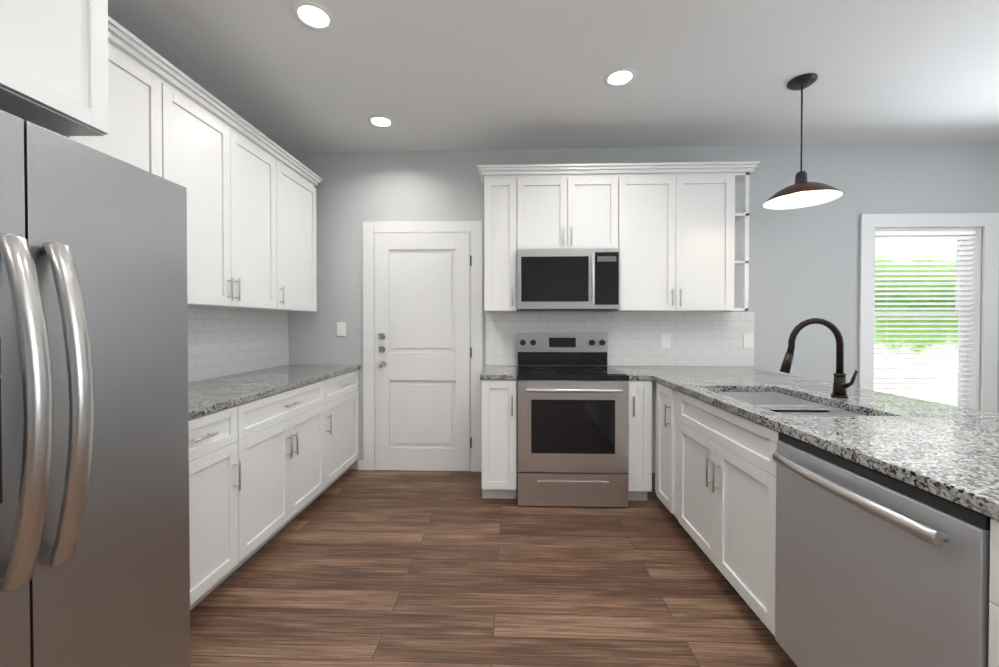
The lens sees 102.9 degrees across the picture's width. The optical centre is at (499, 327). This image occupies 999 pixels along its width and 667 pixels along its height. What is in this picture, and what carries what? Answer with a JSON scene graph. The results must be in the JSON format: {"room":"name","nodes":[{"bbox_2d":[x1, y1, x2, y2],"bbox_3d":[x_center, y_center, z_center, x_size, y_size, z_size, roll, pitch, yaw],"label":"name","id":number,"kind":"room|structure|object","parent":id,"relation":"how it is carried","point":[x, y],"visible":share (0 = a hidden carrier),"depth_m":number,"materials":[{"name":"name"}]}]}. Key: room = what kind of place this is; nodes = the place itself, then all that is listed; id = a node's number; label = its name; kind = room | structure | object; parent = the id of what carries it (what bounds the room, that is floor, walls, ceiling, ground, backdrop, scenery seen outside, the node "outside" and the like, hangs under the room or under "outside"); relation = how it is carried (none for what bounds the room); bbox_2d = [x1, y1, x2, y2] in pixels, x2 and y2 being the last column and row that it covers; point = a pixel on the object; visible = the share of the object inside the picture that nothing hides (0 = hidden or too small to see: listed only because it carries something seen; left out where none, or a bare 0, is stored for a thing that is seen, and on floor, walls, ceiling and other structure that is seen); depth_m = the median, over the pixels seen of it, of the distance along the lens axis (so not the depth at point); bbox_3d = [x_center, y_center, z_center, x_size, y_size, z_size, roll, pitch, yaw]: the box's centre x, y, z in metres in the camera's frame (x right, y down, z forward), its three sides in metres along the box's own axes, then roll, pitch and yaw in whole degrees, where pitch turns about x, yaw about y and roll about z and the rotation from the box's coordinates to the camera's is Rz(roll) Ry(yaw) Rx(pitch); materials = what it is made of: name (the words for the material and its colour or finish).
{"room":"kitchen","nodes":[
{"label":"kitchen","id":0,"kind":"room"},
{"bbox_2d":[188,469,797,666],"bbox_3d":[1.690,1.323,0.215,8.280,0.120,7.300,0,1,2],"label":"floor","id":1,"kind":"structure","parent":0,"point":[371,568],"depth_m":1.88,"materials":[{"name":"brown wood"}]},
{"bbox_2d":[0,110,190,666],"bbox_3d":[-1.469,0.375,0.983,0.876,1.760,0.910,0,1,2],"label":"refrigerator","id":2,"kind":"object","parent":1,"relation":"on","point":[94,506],"visible":1,"depth_m":1.09,"materials":[{"name":"silver metal"}]},
{"bbox_2d":[189,402,252,610],"bbox_3d":[-1.584,0.810,1.731,0.630,0.876,0.528,0,1,2],"label":"base cabinet","id":3,"kind":"object","parent":1,"relation":"on","point":[220,442],"depth_m":1.81,"materials":[{"name":"white wood"}]},
{"bbox_2d":[250,377,332,553],"bbox_3d":[-1.563,0.803,2.381,0.630,0.876,1.006,0,1,2],"label":"base cabinet","id":4,"kind":"object","parent":1,"relation":"on","point":[263,471],"depth_m":2.37,"materials":[{"name":"white wood"}]},
{"bbox_2d":[188,365,359,419],"bbox_3d":[-1.555,0.347,2.449,0.640,0.035,2.016,0,1,2],"label":"countertop","id":5,"kind":"structure","parent":4,"relation":"on","point":[207,396],"depth_m":2.33,"materials":[{"name":"stone"}]},
{"bbox_2d":[333,370,359,482],"bbox_3d":[-1.539,0.795,3.115,0.630,0.876,0.694,0,1,2],"label":"base cabinet","id":6,"kind":"object","parent":1,"relation":"on","point":[346,441],"depth_m":3.18,"materials":[{"name":"white wood"}]},
{"bbox_2d":[481,380,651,500],"bbox_3d":[0.474,0.795,3.065,1.184,0.875,0.664,0,1,2],"label":"base cabinet","id":7,"kind":"object","parent":1,"relation":"on","point":[499,435],"visible":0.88,"depth_m":2.78,"materials":[{"name":"white wood"}]},
{"bbox_2d":[480,365,516,379],"bbox_3d":[0.001,0.340,3.087,0.258,0.035,0.640,0,1,2],"label":"countertop","id":8,"kind":"structure","parent":7,"relation":"on","point":[490,372],"depth_m":2.91,"materials":[{"name":"stone"}]},
{"bbox_2d":[609,366,647,380],"bbox_3d":[0.971,0.341,3.055,0.142,0.035,0.643,0,1,2],"label":"countertop","id":9,"kind":"structure","parent":7,"relation":"on","point":[634,374],"depth_m":2.91,"materials":[{"name":"stone"}]},
{"bbox_2d":[516,333,628,506],"bbox_3d":[0.513,0.638,3.022,0.762,1.190,0.712,0,1,2],"label":"stove","id":10,"kind":"object","parent":1,"relation":"on","point":[572,415],"visible":1,"depth_m":2.73,"materials":[{"name":"silver metal"}]},
{"bbox_2d":[655,382,778,537],"bbox_3d":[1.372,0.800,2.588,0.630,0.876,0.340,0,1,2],"label":"base cabinet","id":11,"kind":"object","parent":1,"relation":"on","point":[715,478],"depth_m":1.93,"materials":[{"name":"white wood"}]},
{"bbox_2d":[648,366,723,372],"bbox_3d":[1.371,0.341,3.042,0.420,0.035,0.643,0,1,2],"label":"countertop","id":12,"kind":"structure","parent":11,"relation":"on","point":[663,369],"depth_m":3.10,"materials":[{"name":"stone"}]},
{"bbox_2d":[772,432,990,666],"bbox_3d":[1.282,0.818,1.132,0.676,0.872,0.641,0,1,2],"label":"dishwasher","id":13,"kind":"object","parent":1,"relation":"on","point":[874,568],"visible":0.85,"depth_m":1.07,"materials":[{"name":"silver metal"}]},
{"bbox_2d":[988,518,998,666],"bbox_3d":[1.304,0.823,0.475,0.630,0.876,0.668,0,1,2],"label":"base cabinet","id":14,"kind":"object","parent":1,"relation":"on","point":[993,660],"depth_m":0.80,"materials":[{"name":"white wood"}]},
{"bbox_2d":[636,366,998,519],"bbox_3d":[1.488,0.355,1.699,0.980,0.035,3.320,0,1,2],"label":"countertop","id":15,"kind":"structure","parent":14,"relation":"on","point":[948,452],"depth_m":1.35,"materials":[{"name":"stone"}]},
{"bbox_2d":[717,392,865,415],"bbox_3d":[1.345,0.474,1.913,0.452,0.206,0.752,0,1,2],"label":"sink","id":16,"kind":"object","parent":15,"relation":"in","point":[783,404],"visible":0.15,"depth_m":1.99,"materials":[{"name":"silver metal"}]},
{"bbox_2d":[780,318,857,397],"bbox_3d":[1.527,0.143,1.918,0.318,0.384,0.099,0,1,2],"label":"faucet","id":17,"kind":"object","parent":15,"relation":"on","point":[840,385],"visible":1,"depth_m":1.92,"materials":[{"name":"black metal"}]},
{"bbox_2d":[108,0,998,152],"bbox_3d":[1.690,-1.546,0.185,7.580,0.120,6.600,0,1,2],"label":"ceiling","id":18,"kind":"structure","parent":0,"point":[427,75],"depth_m":2.32,"materials":[{"name":"paint"}]},
{"bbox_2d":[292,0,334,31],"bbox_3d":[-0.895,-1.501,1.920,0.190,0.008,0.190,0,1,2],"label":"recessed light","id":19,"kind":"object","parent":18,"relation":"in","point":[312,15],"visible":1,"depth_m":1.91,"materials":[{"name":"white plastic"}]},
{"bbox_2d":[368,115,394,128],"bbox_3d":[-0.868,-1.511,2.919,0.190,0.008,0.190,0,1,2],"label":"recessed light","id":20,"kind":"object","parent":18,"relation":"in","point":[381,121],"visible":1,"depth_m":2.92,"materials":[{"name":"white plastic"}]},
{"bbox_2d":[604,67,636,87],"bbox_3d":[0.726,-1.506,2.398,0.190,0.008,0.190,0,1,2],"label":"recessed light","id":21,"kind":"object","parent":18,"relation":"in","point":[619,77],"visible":1,"depth_m":2.39,"materials":[{"name":"white plastic"}]},
{"bbox_2d":[763,73,842,209],"bbox_3d":[1.848,-1.145,2.435,0.390,0.728,0.390,0,1,2],"label":"pendant lamp","id":22,"kind":"object","parent":18,"relation":"hanging from","point":[802,192],"visible":1,"depth_m":2.43,"materials":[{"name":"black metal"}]},
{"bbox_2d":[288,143,998,472],"bbox_3d":[1.794,-0.146,3.423,7.580,2.750,0.150,0,1,2],"label":"wall","id":23,"kind":"structure","parent":0,"point":[804,263],"depth_m":3.31,"materials":[{"name":"grey paint"}]},
{"bbox_2d":[0,0,108,135],"bbox_3d":[-1.595,-0.923,0.878,0.660,0.589,0.980,0,1,2],"label":"upper cabinet","id":24,"kind":"object","parent":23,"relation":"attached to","point":[54,68],"visible":0.98,"depth_m":1.18,"materials":[{"name":"white wood"}]},
{"bbox_2d":[64,24,179,184],"bbox_3d":[-1.730,-0.652,1.680,0.340,1.072,0.448,0,1,2],"label":"upper cabinet","id":25,"kind":"object","parent":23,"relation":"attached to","point":[144,95],"depth_m":1.74,"materials":[{"name":"white wood"}]},
{"bbox_2d":[180,80,283,311],"bbox_3d":[-1.710,-0.659,2.288,0.340,1.072,1.001,0,1,2],"label":"upper cabinet","id":26,"kind":"object","parent":23,"relation":"attached to","point":[251,217],"depth_m":2.27,"materials":[{"name":"white wood"}]},
{"bbox_2d":[188,307,288,382],"bbox_3d":[-1.873,0.102,2.457,0.008,0.454,2.016,0,1,2],"label":"backsplash","id":27,"kind":"structure","parent":23,"relation":"attached to","point":[224,342],"depth_m":2.78,"materials":[{"name":"tile"}]},
{"bbox_2d":[284,156,319,311],"bbox_3d":[-1.688,-0.666,2.981,0.340,1.072,0.618,0,1,2],"label":"upper cabinet","id":28,"kind":"object","parent":23,"relation":"attached to","point":[300,251],"depth_m":3.04,"materials":[{"name":"white wood"}]},
{"bbox_2d":[337,322,345,335],"bbox_3d":[-1.367,0.009,3.443,0.080,0.120,0.010,0,1,2],"label":"switch plate","id":29,"kind":"object","parent":23,"relation":"attached to","point":[341,328],"visible":1,"depth_m":3.44,"materials":[{"name":"white plastic"}]},
{"bbox_2d":[358,460,363,469],"bbox_3d":[2.099,1.187,3.343,6.657,0.085,0.012,0,1,2],"label":"baseboard","id":30,"kind":"structure","parent":23,"relation":"attached to","point":[360,464],"depth_m":3.44,"materials":[{"name":"white wood"}]},
{"bbox_2d":[363,221,482,471],"bbox_3d":[-0.660,0.158,3.418,1.029,2.142,0.018,0,1,2],"label":"door frame","id":31,"kind":"structure","parent":23,"relation":"attached to","point":[372,229],"depth_m":3.40,"materials":[{"name":"white wood"}]},
{"bbox_2d":[375,233,471,470],"bbox_3d":[-0.653,0.210,3.372,0.831,2.030,0.111,0,1,2],"label":"entry door","id":32,"kind":"structure","parent":23,"relation":"in","point":[423,352],"depth_m":3.41,"materials":[{"name":"white paint"}]},
{"bbox_2d":[481,169,524,311],"bbox_3d":[0.042,-0.669,3.225,0.310,1.072,0.340,0,1,2],"label":"upper cabinet","id":33,"kind":"object","parent":23,"relation":"attached to","point":[504,189],"depth_m":3.06,"materials":[{"name":"white wood"}]},
{"bbox_2d":[525,165,620,252],"bbox_3d":[0.525,-0.902,3.207,0.772,0.606,0.340,0,1,2],"label":"upper cabinet","id":34,"kind":"object","parent":23,"relation":"attached to","point":[565,208],"depth_m":3.04,"materials":[{"name":"white wood"}]},
{"bbox_2d":[517,248,619,310],"bbox_3d":[0.523,-0.369,3.161,0.768,0.454,0.444,0,1,2],"label":"microwave","id":35,"kind":"object","parent":34,"relation":"attached to","point":[568,279],"visible":0.98,"depth_m":2.98,"materials":[{"name":"silver metal"}]},
{"bbox_2d":[486,312,753,365],"bbox_3d":[1.007,0.093,3.370,2.250,0.454,0.008,0,1,2],"label":"backsplash","id":36,"kind":"structure","parent":23,"relation":"attached to","point":[703,338],"depth_m":3.36,"materials":[{"name":"tile"}]},
{"bbox_2d":[661,334,670,347],"bbox_3d":[1.401,0.110,3.350,0.080,0.120,0.007,0,1,2],"label":"electrical outlet plate","id":37,"kind":"object","parent":36,"relation":"attached to","point":[666,340],"depth_m":3.35,"materials":[{"name":"white plastic"}]},
{"bbox_2d":[743,334,753,347],"bbox_3d":[2.081,0.110,3.328,0.080,0.120,0.007,0,1,2],"label":"electrical outlet plate","id":38,"kind":"object","parent":36,"relation":"attached to","point":[747,338],"depth_m":3.33,"materials":[{"name":"white plastic"}]},
{"bbox_2d":[608,165,740,311],"bbox_3d":[1.321,-0.668,3.184,0.937,1.072,0.340,0,1,2],"label":"upper cabinet","id":39,"kind":"object","parent":23,"relation":"attached to","point":[667,229],"depth_m":3.02,"materials":[{"name":"white wood"}]},
{"bbox_2d":[858,213,998,412],"bbox_3d":[3.532,-0.018,3.342,1.130,1.845,0.198,0,1,2],"label":"window","id":40,"kind":"structure","parent":23,"relation":"in","point":[870,224],"depth_m":3.28,"materials":[{"name":"white"}]},
{"bbox_2d":[874,230,975,404],"bbox_3d":[3.532,-0.031,3.335,0.822,1.557,0.047,0,1,2],"label":"window blinds","id":41,"kind":"object","parent":40,"relation":"attached to","point":[958,232],"visible":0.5,"depth_m":3.33,"materials":[{"name":"white plastic"}]},
{"label":"outside","id":42,"kind":"structure","parent":0,"visible":0},
{"bbox_2d":[874,240,957,405],"bbox_3d":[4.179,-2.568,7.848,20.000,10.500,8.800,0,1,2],"label":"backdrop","id":43,"kind":"structure","parent":42,"point":[954,401],"depth_m":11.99,"materials":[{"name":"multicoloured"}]}
]}

